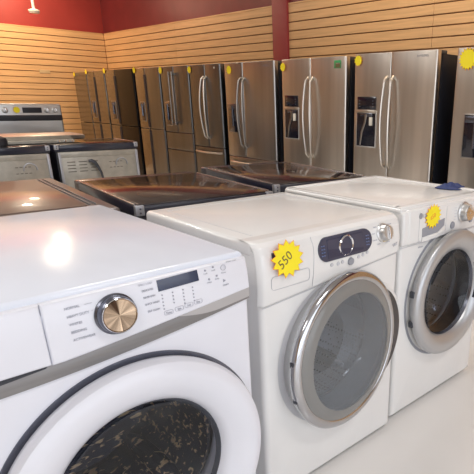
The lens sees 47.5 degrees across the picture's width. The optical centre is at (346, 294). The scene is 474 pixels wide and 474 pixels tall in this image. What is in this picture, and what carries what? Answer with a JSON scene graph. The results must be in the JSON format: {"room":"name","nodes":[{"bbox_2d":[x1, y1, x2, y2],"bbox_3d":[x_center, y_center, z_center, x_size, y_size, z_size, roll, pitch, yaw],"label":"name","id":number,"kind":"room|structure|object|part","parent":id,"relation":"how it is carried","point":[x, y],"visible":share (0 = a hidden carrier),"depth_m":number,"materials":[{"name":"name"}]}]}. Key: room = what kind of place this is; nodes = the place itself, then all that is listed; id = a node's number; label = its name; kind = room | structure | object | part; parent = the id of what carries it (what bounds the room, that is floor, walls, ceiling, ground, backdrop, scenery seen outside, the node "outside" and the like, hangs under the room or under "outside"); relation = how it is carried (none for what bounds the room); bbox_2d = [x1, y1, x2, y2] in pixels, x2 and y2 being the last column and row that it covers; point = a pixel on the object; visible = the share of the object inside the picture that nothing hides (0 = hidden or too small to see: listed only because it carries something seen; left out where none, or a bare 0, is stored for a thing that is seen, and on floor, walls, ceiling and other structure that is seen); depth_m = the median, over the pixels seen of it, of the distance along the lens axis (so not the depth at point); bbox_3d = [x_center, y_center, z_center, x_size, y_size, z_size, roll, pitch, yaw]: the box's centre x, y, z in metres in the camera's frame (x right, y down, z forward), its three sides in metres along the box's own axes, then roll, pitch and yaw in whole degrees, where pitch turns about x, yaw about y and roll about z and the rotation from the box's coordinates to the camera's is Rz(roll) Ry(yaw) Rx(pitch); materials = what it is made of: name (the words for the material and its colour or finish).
{"room":"appliance store","nodes":[
{"label":"appliance store","id":0,"kind":"room"},
{"bbox_2d":[0,0,107,133],"bbox_3d":[-7.986,-3.162,7.056,0.118,3.500,9.680,19,27,40],"label":"wall","id":1,"kind":"structure","parent":0,"point":[24,51],"depth_m":9.42,"materials":[{"name":"red paint"}]},
{"bbox_2d":[39,70,49,73],"bbox_3d":[-5.489,-4.056,9.432,0.012,0.060,0.180,19,27,40],"label":"wall plate","id":2,"kind":"object","parent":1,"relation":"attached to","point":[40,71],"visible":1,"depth_m":9.43,"materials":[{"name":"white plastic"}]},
{"bbox_2d":[0,23,102,34],"bbox_3d":[-7.946,-3.864,6.745,0.022,0.020,9.450,19,27,40],"label":"trim","id":3,"kind":"structure","parent":1,"relation":"attached to","point":[0,23],"depth_m":9.33,"materials":[{"name":"brown wood"}]},
{"bbox_2d":[272,0,289,60],"bbox_3d":[-0.855,-2.956,6.849,0.295,3.500,0.050,19,27,40],"label":"wall column","id":4,"kind":"structure","parent":0,"point":[280,8],"depth_m":6.65,"materials":[{"name":"red paint"}]},
{"bbox_2d":[100,0,473,69],"bbox_3d":[1.122,-2.301,5.189,15.960,3.500,0.118,19,27,40],"label":"wall","id":5,"kind":"structure","parent":0,"point":[317,28],"depth_m":6.89,"materials":[{"name":"red paint"}]},
{"bbox_3d":[-2.840,-3.183,8.786,5.117,2.507,0.014,19,27,40],"label":"slat panel","id":6,"kind":"part","parent":5,"relation":"part of","materials":[{"name":"brown wood"}]},
{"bbox_2d":[104,0,314,34],"bbox_3d":[1.074,-3.016,4.908,15.830,0.020,0.022,19,27,40],"label":"trim","id":7,"kind":"structure","parent":5,"relation":"attached to","point":[303,0],"depth_m":7.63,"materials":[{"name":"brown wood"}]},
{"bbox_3d":[3.023,-1.149,3.611,10.397,2.507,0.014,19,27,40],"label":"slat panel","id":8,"kind":"part","parent":5,"relation":"part of","materials":[{"name":"brown wood"}]},
{"bbox_2d":[309,320,473,473],"bbox_3d":[-2.234,0.531,2.579,16.060,0.100,9.680,19,27,40],"label":"floor","id":9,"kind":"structure","parent":0,"point":[434,433],"depth_m":2.28,"materials":[{"name":"white tile"}]},
{"bbox_2d":[0,143,53,181],"bbox_3d":[-3.287,-0.942,4.888,0.834,0.914,0.736,-18,28,-41],"label":"range","id":10,"kind":"object","parent":9,"relation":"on","point":[17,161],"visible":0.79,"depth_m":4.68,"materials":[{"name":"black metal"}]},
{"bbox_2d":[0,136,7,146],"bbox_3d":[-3.070,-1.349,4.534,0.176,0.109,0.176,19,27,40],"label":"cooking pot","id":11,"kind":"object","parent":10,"relation":"on","point":[3,141],"visible":1,"depth_m":4.52,"materials":[{"name":"black metal"}]},
{"bbox_2d":[0,143,49,154],"bbox_3d":[-3.270,-1.331,4.732,0.688,0.068,0.852,19,27,40],"label":"cooktop","id":12,"kind":"object","parent":10,"relation":"in","point":[38,148],"depth_m":4.68,"materials":[{"name":"black glass"}]},
{"bbox_3d":[-3.046,-0.842,4.664,0.790,0.790,0.024,-18,28,-41],"label":"panel","id":13,"kind":"part","parent":10,"relation":"part of","materials":[{"name":"silver metal"}]},
{"bbox_2d":[0,132,84,144],"bbox_3d":[-3.063,-1.503,4.987,0.473,0.070,0.930,20,27,41],"label":"cooktop","id":14,"kind":"object","parent":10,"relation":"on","point":[47,137],"visible":1,"depth_m":4.95,"materials":[{"name":"metal"}]},
{"bbox_2d":[0,103,83,138],"bbox_3d":[-3.668,-1.629,6.239,0.782,1.245,0.820,20,27,41],"label":"range","id":15,"kind":"object","parent":9,"relation":"on","point":[31,118],"visible":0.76,"depth_m":6.30,"materials":[{"name":"silver metal"}]},
{"bbox_2d":[13,106,19,112],"bbox_3d":[-3.920,-2.195,6.161,0.002,0.082,0.081,19,27,40],"label":"price tag","id":16,"kind":"object","parent":15,"relation":"attached to","point":[15,109],"visible":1,"depth_m":6.16,"materials":[{"name":"yellow paper"}]},
{"bbox_3d":[-3.886,-2.141,6.285,0.070,0.065,0.812,20,27,41],"label":"trim","id":17,"kind":"part","parent":15,"relation":"part of","materials":[{"name":"black metal"}]},
{"bbox_2d":[0,178,119,216],"bbox_3d":[-1.566,0.013,2.479,0.704,0.964,1.069,-16,27,-39],"label":"range","id":18,"kind":"object","parent":9,"relation":"on","point":[18,197],"visible":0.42,"depth_m":2.30,"materials":[{"name":"brown ceramic"}]},
{"bbox_3d":[-1.591,-0.434,2.311,0.550,0.007,0.920,-16,27,-39],"label":"inset panel","id":19,"kind":"part","parent":18,"relation":"part of","materials":[{"name":"brown glass"}]},
{"bbox_2d":[74,72,96,138],"bbox_3d":[-4.403,-3.135,9.610,0.540,1.777,0.808,19,27,40],"label":"refrigerator","id":20,"kind":"object","parent":9,"relation":"on","point":[80,78],"visible":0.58,"depth_m":9.19,"materials":[{"name":"metal"}]},
{"bbox_3d":[-4.649,-3.491,9.192,0.540,0.821,0.070,19,27,40],"label":"door","id":21,"kind":"part","parent":20,"relation":"part of","materials":[{"name":"metal"}]},
{"bbox_3d":[-4.663,-2.691,9.490,0.540,0.871,0.070,19,27,40],"label":"door","id":22,"kind":"part","parent":20,"relation":"part of","materials":[{"name":"metal"}]},
{"bbox_2d":[41,138,139,187],"bbox_3d":[-2.695,-1.151,5.476,0.794,0.914,0.736,-18,28,-41],"label":"range","id":23,"kind":"object","parent":9,"relation":"on","point":[115,157],"visible":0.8,"depth_m":5.10,"materials":[{"name":"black metal"}]},
{"bbox_2d":[41,138,136,151],"bbox_3d":[-2.678,-1.540,5.321,0.687,0.068,0.812,19,27,40],"label":"cooktop","id":24,"kind":"object","parent":23,"relation":"in","point":[97,144],"depth_m":5.14,"materials":[{"name":"black glass"}]},
{"bbox_2d":[88,159,103,177],"bbox_3d":[-2.456,-1.222,5.098,0.127,0.222,0.040,-13,25,-34],"label":"power cord","id":25,"kind":"object","parent":23,"relation":"attached to","point":[89,160],"visible":0.9,"depth_m":5.08,"materials":[{"name":"rubber"}]},
{"bbox_3d":[-2.454,-1.050,5.252,0.750,0.790,0.024,-18,28,-41],"label":"panel","id":26,"kind":"part","parent":23,"relation":"part of","materials":[{"name":"silver metal"}]},
{"bbox_2d":[87,71,114,137],"bbox_3d":[-3.948,-2.973,9.190,0.680,1.782,0.836,19,27,40],"label":"refrigerator","id":27,"kind":"object","parent":9,"relation":"on","point":[96,80],"visible":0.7,"depth_m":8.76,"materials":[{"name":"metal"}]},
{"bbox_3d":[-4.322,-3.385,8.900,0.302,0.816,0.072,19,27,40],"label":"door","id":28,"kind":"part","parent":27,"relation":"part of","materials":[{"name":"metal"}]},
{"bbox_3d":[-4.222,-3.309,8.801,0.056,0.706,0.042,19,27,40],"label":"handle","id":29,"kind":"part","parent":27,"relation":"part of","materials":[{"name":"silver metal"}]},
{"bbox_3d":[-4.336,-2.582,9.199,0.302,0.881,0.072,19,27,40],"label":"door","id":30,"kind":"part","parent":27,"relation":"part of","materials":[{"name":"metal"}]},
{"bbox_3d":[-4.072,-3.298,8.679,0.370,0.816,0.072,19,27,40],"label":"door","id":31,"kind":"part","parent":27,"relation":"part of","materials":[{"name":"metal"}]},
{"bbox_3d":[-4.087,-2.495,8.978,0.370,0.881,0.072,19,27,40],"label":"door","id":32,"kind":"part","parent":27,"relation":"part of","materials":[{"name":"metal"}]},
{"bbox_2d":[105,69,146,174],"bbox_3d":[-3.313,-2.755,8.629,0.970,1.787,0.836,19,27,40],"label":"refrigerator","id":33,"kind":"object","parent":9,"relation":"on","point":[120,83],"visible":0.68,"depth_m":8.19,"materials":[{"name":"metal"}]},
{"bbox_3d":[-3.776,-3.195,8.418,0.345,0.826,0.072,19,27,40],"label":"door","id":34,"kind":"part","parent":33,"relation":"part of","materials":[{"name":"metal"}]},
{"bbox_3d":[-3.661,-3.114,8.306,0.056,0.716,0.042,19,27,40],"label":"handle","id":35,"kind":"part","parent":33,"relation":"part of","materials":[{"name":"silver metal"}]},
{"bbox_3d":[-3.791,-2.390,8.718,0.345,0.876,0.072,19,27,40],"label":"door","id":36,"kind":"part","parent":33,"relation":"part of","materials":[{"name":"metal"}]},
{"bbox_3d":[-3.422,-3.072,8.105,0.617,0.826,0.072,19,27,40],"label":"door","id":37,"kind":"part","parent":33,"relation":"part of","materials":[{"name":"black metal"}]},
{"bbox_3d":[-3.436,-2.267,8.405,0.617,0.876,0.072,19,27,40],"label":"door","id":38,"kind":"part","parent":33,"relation":"part of","materials":[{"name":"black metal"}]},
{"bbox_2d":[0,205,260,473],"bbox_3d":[-0.821,0.336,1.585,0.964,1.009,0.692,19,27,40],"label":"washing machine","id":39,"kind":"object","parent":9,"relation":"on","point":[124,338],"visible":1,"depth_m":1.26,"materials":[{"name":"white metal"}]},
{"bbox_3d":[-0.691,0.099,1.002,0.068,0.130,0.183,19,27,40],"label":"detergent drawer","id":40,"kind":"part","parent":39,"relation":"part of","materials":[{"name":"white plastic"}]},
{"bbox_3d":[-0.501,0.043,1.135,0.026,0.092,0.092,12,23,42],"label":"knob","id":41,"kind":"part","parent":39,"relation":"part of","materials":[{"name":"gold metal"}]},
{"bbox_3d":[-0.492,0.045,1.126,0.004,0.075,0.075,12,23,42],"label":"knob","id":42,"kind":"part","parent":39,"relation":"part of","materials":[{"name":"brown metal"}]},
{"bbox_3d":[-0.837,-0.128,1.437,0.897,0.038,0.690,19,27,40],"label":"panel","id":43,"kind":"part","parent":39,"relation":"part of","materials":[{"name":"white metal"}]},
{"bbox_3d":[-0.497,0.475,1.308,0.069,0.676,0.676,19,27,40],"label":"door","id":44,"kind":"part","parent":39,"relation":"part of","materials":[{"name":"white plastic"}]},
{"bbox_3d":[-0.455,0.016,1.237,0.068,0.131,0.502,19,27,40],"label":"control panel","id":45,"kind":"part","parent":39,"relation":"part of","materials":[{"name":"white plastic"}]},
{"bbox_2d":[135,67,170,173],"bbox_3d":[-2.649,-2.524,8.043,0.720,1.787,0.836,19,27,40],"label":"refrigerator","id":46,"kind":"object","parent":9,"relation":"on","point":[148,80],"visible":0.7,"depth_m":7.68,"materials":[{"name":"metal"}]},
{"bbox_3d":[-3.039,-2.935,7.769,0.298,0.836,0.072,19,27,40],"label":"door","id":47,"kind":"part","parent":46,"relation":"part of","materials":[{"name":"metal"}]},
{"bbox_3d":[-2.940,-2.859,7.671,0.056,0.726,0.042,19,27,40],"label":"handle","id":48,"kind":"part","parent":46,"relation":"part of","materials":[{"name":"silver metal"}]},
{"bbox_3d":[-3.054,-2.130,8.069,0.298,0.866,0.072,19,27,40],"label":"door","id":49,"kind":"part","parent":46,"relation":"part of","materials":[{"name":"metal"}]},
{"bbox_3d":[-2.954,-2.089,7.958,0.056,0.830,0.042,19,27,40],"label":"handle","id":50,"kind":"part","parent":46,"relation":"part of","materials":[{"name":"silver metal"}]},
{"bbox_3d":[-2.775,-2.843,7.536,0.414,0.836,0.072,19,27,40],"label":"door","id":51,"kind":"part","parent":46,"relation":"part of","materials":[{"name":"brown metal"}]},
{"bbox_3d":[-2.789,-2.038,7.836,0.414,0.866,0.072,19,27,40],"label":"door","id":52,"kind":"part","parent":46,"relation":"part of","materials":[{"name":"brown metal"}]},
{"bbox_2d":[74,171,272,219],"bbox_3d":[-0.969,-0.168,2.933,0.694,0.906,0.999,-16,26,-38],"label":"range","id":53,"kind":"object","parent":9,"relation":"on","point":[136,195],"visible":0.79,"depth_m":2.62,"materials":[{"name":"black glass"}]},
{"bbox_3d":[-1.185,-0.501,2.531,0.009,0.009,0.820,-16,26,-38],"label":"edge trim","id":54,"kind":"part","parent":53,"relation":"part of","materials":[{"name":"metal"}]},
{"bbox_3d":[-1.232,-0.657,3.087,0.690,0.096,0.105,-16,26,-38],"label":"control panel","id":55,"kind":"part","parent":53,"relation":"part of","materials":[{"name":"silver metal"}]},
{"bbox_3d":[-0.669,-0.647,2.947,0.009,0.009,0.820,-16,26,-38],"label":"edge trim","id":56,"kind":"part","parent":53,"relation":"part of","materials":[{"name":"metal"}]},
{"bbox_2d":[161,65,198,172],"bbox_3d":[-2.101,-2.326,7.539,0.720,1.787,0.867,19,27,40],"label":"refrigerator","id":57,"kind":"object","parent":9,"relation":"on","point":[176,85],"visible":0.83,"depth_m":7.17,"materials":[{"name":"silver metal"}]},
{"bbox_3d":[-2.465,-2.728,7.264,0.342,0.851,0.072,19,27,40],"label":"door","id":58,"kind":"part","parent":57,"relation":"part of","materials":[{"name":"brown metal"}]},
{"bbox_3d":[-2.408,-2.694,7.132,0.025,0.680,0.067,19,27,40],"label":"handle","id":59,"kind":"part","parent":57,"relation":"part of","materials":[{"name":"metal"}]},
{"bbox_3d":[-2.346,-2.673,7.078,0.025,0.680,0.067,19,27,40],"label":"handle","id":60,"kind":"part","parent":57,"relation":"part of","materials":[{"name":"metal"}]},
{"bbox_3d":[-2.336,-2.167,7.336,0.720,0.231,0.070,19,27,40],"label":"drawer","id":61,"kind":"part","parent":57,"relation":"part of","materials":[{"name":"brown metal"}]},
{"bbox_3d":[-2.344,-1.764,7.486,0.720,0.612,0.070,19,27,40],"label":"drawer","id":62,"kind":"part","parent":57,"relation":"part of","materials":[{"name":"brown metal"}]},
{"bbox_3d":[-2.201,-2.637,7.031,0.370,0.851,0.072,19,27,40],"label":"door","id":63,"kind":"part","parent":57,"relation":"part of","materials":[{"name":"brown metal"}]},
{"bbox_2d":[189,63,232,172],"bbox_3d":[-1.567,-2.137,7.055,0.690,1.787,0.886,19,27,40],"label":"refrigerator","id":64,"kind":"object","parent":9,"relation":"on","point":[208,89],"visible":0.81,"depth_m":6.65,"materials":[{"name":"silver metal"}]},
{"bbox_3d":[-1.910,-2.467,6.799,0.355,0.996,0.072,19,27,40],"label":"door","id":65,"kind":"part","parent":64,"relation":"part of","materials":[{"name":"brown metal"}]},
{"bbox_3d":[-1.851,-2.399,6.668,0.098,0.770,0.030,-10,23,-28],"label":"handle","id":66,"kind":"part","parent":64,"relation":"part of","materials":[{"name":"metal"}]},
{"bbox_3d":[-1.796,-2.380,6.620,0.030,0.770,0.098,11,22,24],"label":"handle","id":67,"kind":"part","parent":64,"relation":"part of","materials":[{"name":"metal"}]},
{"bbox_3d":[-1.843,-1.883,6.843,0.607,0.024,0.094,19,27,40],"label":"handle","id":68,"kind":"part","parent":64,"relation":"part of","materials":[{"name":"metal"}]},
{"bbox_3d":[-1.802,-1.621,6.992,0.690,0.706,0.070,19,27,40],"label":"drawer","id":69,"kind":"part","parent":64,"relation":"part of","materials":[{"name":"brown metal"}]},
{"bbox_3d":[-1.657,-2.379,6.575,0.327,0.996,0.072,19,27,40],"label":"door","id":70,"kind":"part","parent":64,"relation":"part of","materials":[{"name":"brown metal"}]},
{"bbox_2d":[224,60,283,164],"bbox_3d":[-0.903,-1.906,6.469,0.940,1.787,0.886,19,27,40],"label":"refrigerator","id":71,"kind":"object","parent":9,"relation":"on","point":[254,92],"visible":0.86,"depth_m":6.03,"materials":[{"name":"metal"}]},
{"bbox_2d":[226,66,230,73],"bbox_3d":[-1.400,-2.664,6.154,0.105,0.106,0.002,19,27,40],"label":"price tag","id":72,"kind":"object","parent":71,"relation":"attached to","point":[228,71],"visible":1,"depth_m":6.15,"materials":[{"name":"yellow paper"}]},
{"bbox_3d":[-1.387,-2.171,6.306,0.022,0.230,0.022,9,22,19],"label":"lever","id":73,"kind":"part","parent":71,"relation":"part of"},
{"bbox_3d":[-1.335,-2.235,6.303,0.363,1.066,0.072,19,27,40],"label":"door","id":74,"kind":"part","parent":71,"relation":"part of","materials":[{"name":"metal"}]},
{"bbox_3d":[-1.274,-2.157,6.174,0.096,0.800,0.027,-13,25,-34],"label":"handle","id":75,"kind":"part","parent":71,"relation":"part of","materials":[{"name":"metal"}]},
{"bbox_3d":[-1.180,-1.587,6.282,0.854,0.024,0.095,19,27,40],"label":"handle","id":76,"kind":"part","parent":71,"relation":"part of","materials":[{"name":"metal"}]},
{"bbox_3d":[-1.214,-2.136,6.121,0.030,0.800,0.098,11,22,24],"label":"handle","id":77,"kind":"part","parent":71,"relation":"part of","materials":[{"name":"metal"}]},
{"bbox_3d":[-1.139,-1.357,6.418,0.940,0.636,0.070,19,27,40],"label":"drawer","id":78,"kind":"part","parent":71,"relation":"part of","materials":[{"name":"metal"}]},
{"bbox_3d":[-0.991,-2.115,5.999,0.569,1.066,0.072,19,27,40],"label":"door","id":79,"kind":"part","parent":71,"relation":"part of","materials":[{"name":"metal"}]},
{"bbox_2d":[146,192,399,473],"bbox_3d":[-0.250,0.147,2.160,0.791,0.981,0.726,19,27,40],"label":"washing machine","id":80,"kind":"object","parent":9,"relation":"on","point":[323,337],"visible":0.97,"depth_m":1.87,"materials":[{"name":"white metal"}]},
{"bbox_3d":[-0.295,-0.299,2.024,0.674,0.050,0.694,19,27,40],"label":"panel","id":81,"kind":"part","parent":80,"relation":"part of","materials":[{"name":"white metal"}]},
{"bbox_2d":[271,240,302,277],"bbox_3d":[-0.185,-0.113,1.621,0.018,0.121,0.137,18,26,38],"label":"price tag","id":82,"kind":"object","parent":80,"relation":"attached to","point":[286,259],"visible":1,"depth_m":1.62,"materials":[{"name":"yellow paper"}]},
{"bbox_3d":[-0.178,-0.050,1.663,0.002,0.046,0.162,19,27,40],"label":"drawer handle","id":83,"kind":"part","parent":80,"relation":"part of","materials":[{"name":"white plastic"}]},
{"bbox_3d":[-0.066,-0.147,1.847,0.121,0.206,0.694,19,27,40],"label":"control panel","id":84,"kind":"part","parent":80,"relation":"part of","materials":[{"name":"white plastic"}]},
{"bbox_3d":[-0.032,0.196,1.956,0.067,0.596,0.596,14,24,36],"label":"door","id":85,"kind":"part","parent":80,"relation":"part of","materials":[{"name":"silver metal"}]},
{"bbox_3d":[-0.005,-0.175,1.816,0.014,0.065,0.180,19,27,40],"label":"display panel","id":86,"kind":"part","parent":80,"relation":"part of","materials":[{"name":"black plastic"}]},
{"bbox_3d":[0.144,-0.233,1.946,0.040,0.072,0.072,4,17,44],"label":"knob","id":87,"kind":"part","parent":80,"relation":"part of","materials":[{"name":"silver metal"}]},
{"bbox_2d":[201,162,366,192],"bbox_3d":[-0.452,-0.389,3.552,0.674,0.906,1.009,-15,26,-36],"label":"range","id":88,"kind":"object","parent":9,"relation":"on","point":[276,177],"visible":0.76,"depth_m":3.25,"materials":[{"name":"black glass"}]},
{"bbox_3d":[-0.669,-0.728,3.164,0.009,0.009,0.830,-15,26,-36],"label":"edge trim","id":89,"kind":"part","parent":88,"relation":"part of","materials":[{"name":"metal"}]},
{"bbox_3d":[-0.707,-0.883,3.719,0.670,0.096,0.105,-15,26,-36],"label":"control panel","id":90,"kind":"part","parent":88,"relation":"part of","materials":[{"name":"black glass"}]},
{"bbox_3d":[-0.155,-0.862,3.551,0.009,0.009,0.830,-15,26,-36],"label":"edge trim","id":91,"kind":"part","parent":88,"relation":"part of","materials":[{"name":"silver metal"}]},
{"bbox_2d":[282,56,355,172],"bbox_3d":[-0.124,-1.635,5.781,0.950,1.787,0.886,19,27,40],"label":"refrigerator","id":92,"kind":"object","parent":9,"relation":"on","point":[319,93],"visible":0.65,"depth_m":5.32,"materials":[{"name":"metal"}]},
{"bbox_2d":[280,63,284,71],"bbox_3d":[-0.681,-2.419,5.518,0.093,0.094,0.002,19,27,40],"label":"price tag","id":93,"kind":"object","parent":92,"relation":"attached to","point":[282,66],"visible":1,"depth_m":5.52,"materials":[{"name":"yellow paper"}]},
{"bbox_3d":[-0.619,-1.857,5.645,0.094,0.274,0.014,19,27,40],"label":"lever","id":94,"kind":"part","parent":92,"relation":"part of","materials":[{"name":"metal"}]},
{"bbox_2d":[284,107,297,109],"bbox_3d":[-0.597,-2.003,5.584,0.226,0.026,0.026,19,27,40],"label":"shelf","id":95,"kind":"object","parent":92,"relation":"attached to","point":[285,108],"depth_m":5.57,"materials":[{"name":"metal"}]},
{"bbox_3d":[-0.589,-2.076,5.564,0.210,0.113,0.026,19,27,40],"label":"control panel","id":96,"kind":"part","parent":92,"relation":"part of","materials":[{"name":"black plastic"}]},
{"bbox_3d":[-0.526,-1.926,5.599,0.452,1.126,0.072,19,27,40],"label":"door","id":97,"kind":"part","parent":92,"relation":"part of","materials":[{"name":"metal"}]},
{"bbox_3d":[-0.432,-1.851,5.437,0.096,0.809,0.026,-14,25,-35],"label":"handle","id":98,"kind":"part","parent":92,"relation":"part of","materials":[{"name":"metal"}]},
{"bbox_3d":[-0.374,-1.830,5.385,0.029,0.810,0.098,11,23,26],"label":"handle","id":99,"kind":"part","parent":92,"relation":"part of","materials":[{"name":"metal"}]},
{"bbox_3d":[-0.179,-1.805,5.292,0.490,1.126,0.072,19,27,40],"label":"door","id":100,"kind":"part","parent":92,"relation":"part of","materials":[{"name":"metal"}]},
{"bbox_2d":[285,175,473,415],"bbox_3d":[0.206,-0.043,2.675,0.786,0.992,0.684,19,27,40],"label":"washing machine","id":101,"kind":"object","parent":9,"relation":"on","point":[434,288],"visible":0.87,"depth_m":2.40,"materials":[{"name":"white metal"}]},
{"bbox_3d":[0.190,-0.500,2.529,0.719,0.026,0.684,19,27,40],"label":"panel","id":102,"kind":"part","parent":101,"relation":"part of","materials":[{"name":"white metal"}]},
{"bbox_2d":[425,204,440,228],"bbox_3d":[0.367,-0.332,2.198,0.002,0.109,0.122,19,27,40],"label":"price tag","id":103,"kind":"object","parent":101,"relation":"attached to","point":[433,214],"visible":1,"depth_m":2.20,"materials":[{"name":"yellow paper"}]},
{"bbox_3d":[0.440,-0.348,2.332,0.064,0.148,0.682,19,27,40],"label":"control panel","id":104,"kind":"part","parent":101,"relation":"part of","materials":[{"name":"white plastic"}]},
{"bbox_3d":[0.483,-0.011,2.440,0.058,0.600,0.600,19,27,40],"label":"door","id":105,"kind":"part","parent":101,"relation":"part of","materials":[{"name":"silver metal"}]},
{"bbox_2d":[428,250,468,331],"bbox_3d":[0.441,-0.025,2.477,0.082,0.410,0.410,19,27,40],"label":"door glass","id":106,"kind":"object","parent":101,"relation":"on","point":[457,304],"depth_m":2.60,"materials":[{"name":"glass"}]},
{"bbox_2d":[435,182,464,189],"bbox_3d":[0.521,-0.549,2.594,0.136,0.026,0.147,11,23,25],"label":"folded cloth","id":107,"kind":"object","parent":101,"relation":"on","point":[449,186],"visible":1,"depth_m":2.56,"materials":[{"name":"blue fabric"}]},
{"bbox_3d":[0.546,-0.374,2.361,0.038,0.094,0.094,19,27,40],"label":"knob","id":108,"kind":"part","parent":101,"relation":"part of","materials":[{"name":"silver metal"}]},
{"bbox_3d":[0.559,-0.369,2.349,0.004,0.068,0.068,19,27,40],"label":"knob","id":109,"kind":"part","parent":101,"relation":"part of","materials":[{"name":"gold metal"}]},
{"bbox_2d":[353,49,457,183],"bbox_3d":[0.642,-1.375,5.103,0.920,1.797,0.886,19,27,40],"label":"refrigerator","id":110,"kind":"object","parent":9,"relation":"on","point":[404,100],"visible":0.67,"depth_m":4.65,"materials":[{"name":"metal"}]},
{"bbox_2d":[354,55,361,65],"bbox_3d":[0.106,-2.171,4.814,0.101,0.102,0.002,19,27,40],"label":"price tag","id":111,"kind":"object","parent":110,"relation":"attached to","point":[358,59],"visible":1,"depth_m":4.81,"materials":[{"name":"yellow paper"}]},
{"bbox_3d":[0.154,-1.580,4.966,0.094,0.284,0.014,19,27,40],"label":"lever","id":112,"kind":"part","parent":110,"relation":"part of","materials":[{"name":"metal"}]},
{"bbox_2d":[356,110,375,112],"bbox_3d":[0.183,-1.727,4.897,0.246,0.026,0.026,19,27,40],"label":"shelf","id":113,"kind":"object","parent":110,"relation":"attached to","point":[357,111],"depth_m":4.88,"materials":[{"name":"metal"}]},
{"bbox_3d":[0.186,-1.697,4.897,0.150,0.030,0.011,19,27,40],"label":"spout","id":114,"kind":"part","parent":110,"relation":"part of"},
{"bbox_3d":[0.191,-1.800,4.878,0.230,0.113,0.026,19,27,40],"label":"control panel","id":115,"kind":"part","parent":110,"relation":"part of","materials":[{"name":"black plastic"}]},
{"bbox_3d":[0.243,-1.663,4.918,0.433,1.136,0.072,19,27,40],"label":"door","id":116,"kind":"part","parent":110,"relation":"part of","materials":[{"name":"metal"}]},
{"bbox_3d":[0.330,-1.572,4.769,0.096,0.819,0.026,-14,25,-35],"label":"handle","id":117,"kind":"part","parent":110,"relation":"part of","materials":[{"name":"metal"}]},
{"bbox_3d":[0.387,-1.553,4.719,0.026,0.819,0.096,14,24,32],"label":"handle","id":118,"kind":"part","parent":110,"relation":"part of","materials":[{"name":"metal"}]},
{"bbox_3d":[0.580,-1.547,4.621,0.479,1.136,0.072,19,27,40],"label":"door","id":119,"kind":"part","parent":110,"relation":"part of","materials":[{"name":"metal"}]},
{"bbox_2d":[447,47,473,188],"bbox_3d":[1.436,-1.099,4.402,0.890,1.797,0.886,19,27,40],"label":"refrigerator","id":120,"kind":"object","parent":9,"relation":"on","point":[461,157],"visible":0.4,"depth_m":4.26,"materials":[{"name":"metal"}]},
{"bbox_2d":[459,47,473,70],"bbox_3d":[0.950,-1.853,4.078,0.175,0.172,0.002,19,27,40],"label":"price tag","id":121,"kind":"object","parent":120,"relation":"attached to","point":[467,57],"visible":1,"depth_m":4.08,"materials":[{"name":"yellow paper"}]},
{"bbox_3d":[1.031,-1.399,4.152,0.190,0.050,0.011,19,27,40],"label":"control panel","id":122,"kind":"part","parent":120,"relation":"part of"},
{"bbox_3d":[1.027,-1.300,4.187,0.022,0.240,0.022,9,22,19],"label":"lever","id":123,"kind":"part","parent":120,"relation":"part of","materials":[{"name":"grey plastic"}]},
{"bbox_3d":[-2.173,-2.842,1.323,16.060,0.100,9.680,19,27,40],"label":"ceiling","id":124,"kind":"structure","parent":0,"visible":0},
{"bbox_2d":[28,0,39,13],"bbox_3d":[-5.105,-5.002,8.346,0.170,0.855,0.170,19,27,40],"label":"sprinkler","id":125,"kind":"object","parent":124,"relation":"hanging from","point":[33,10],"visible":1,"depth_m":8.43,"materials":[{"name":"white metal"}]}
]}

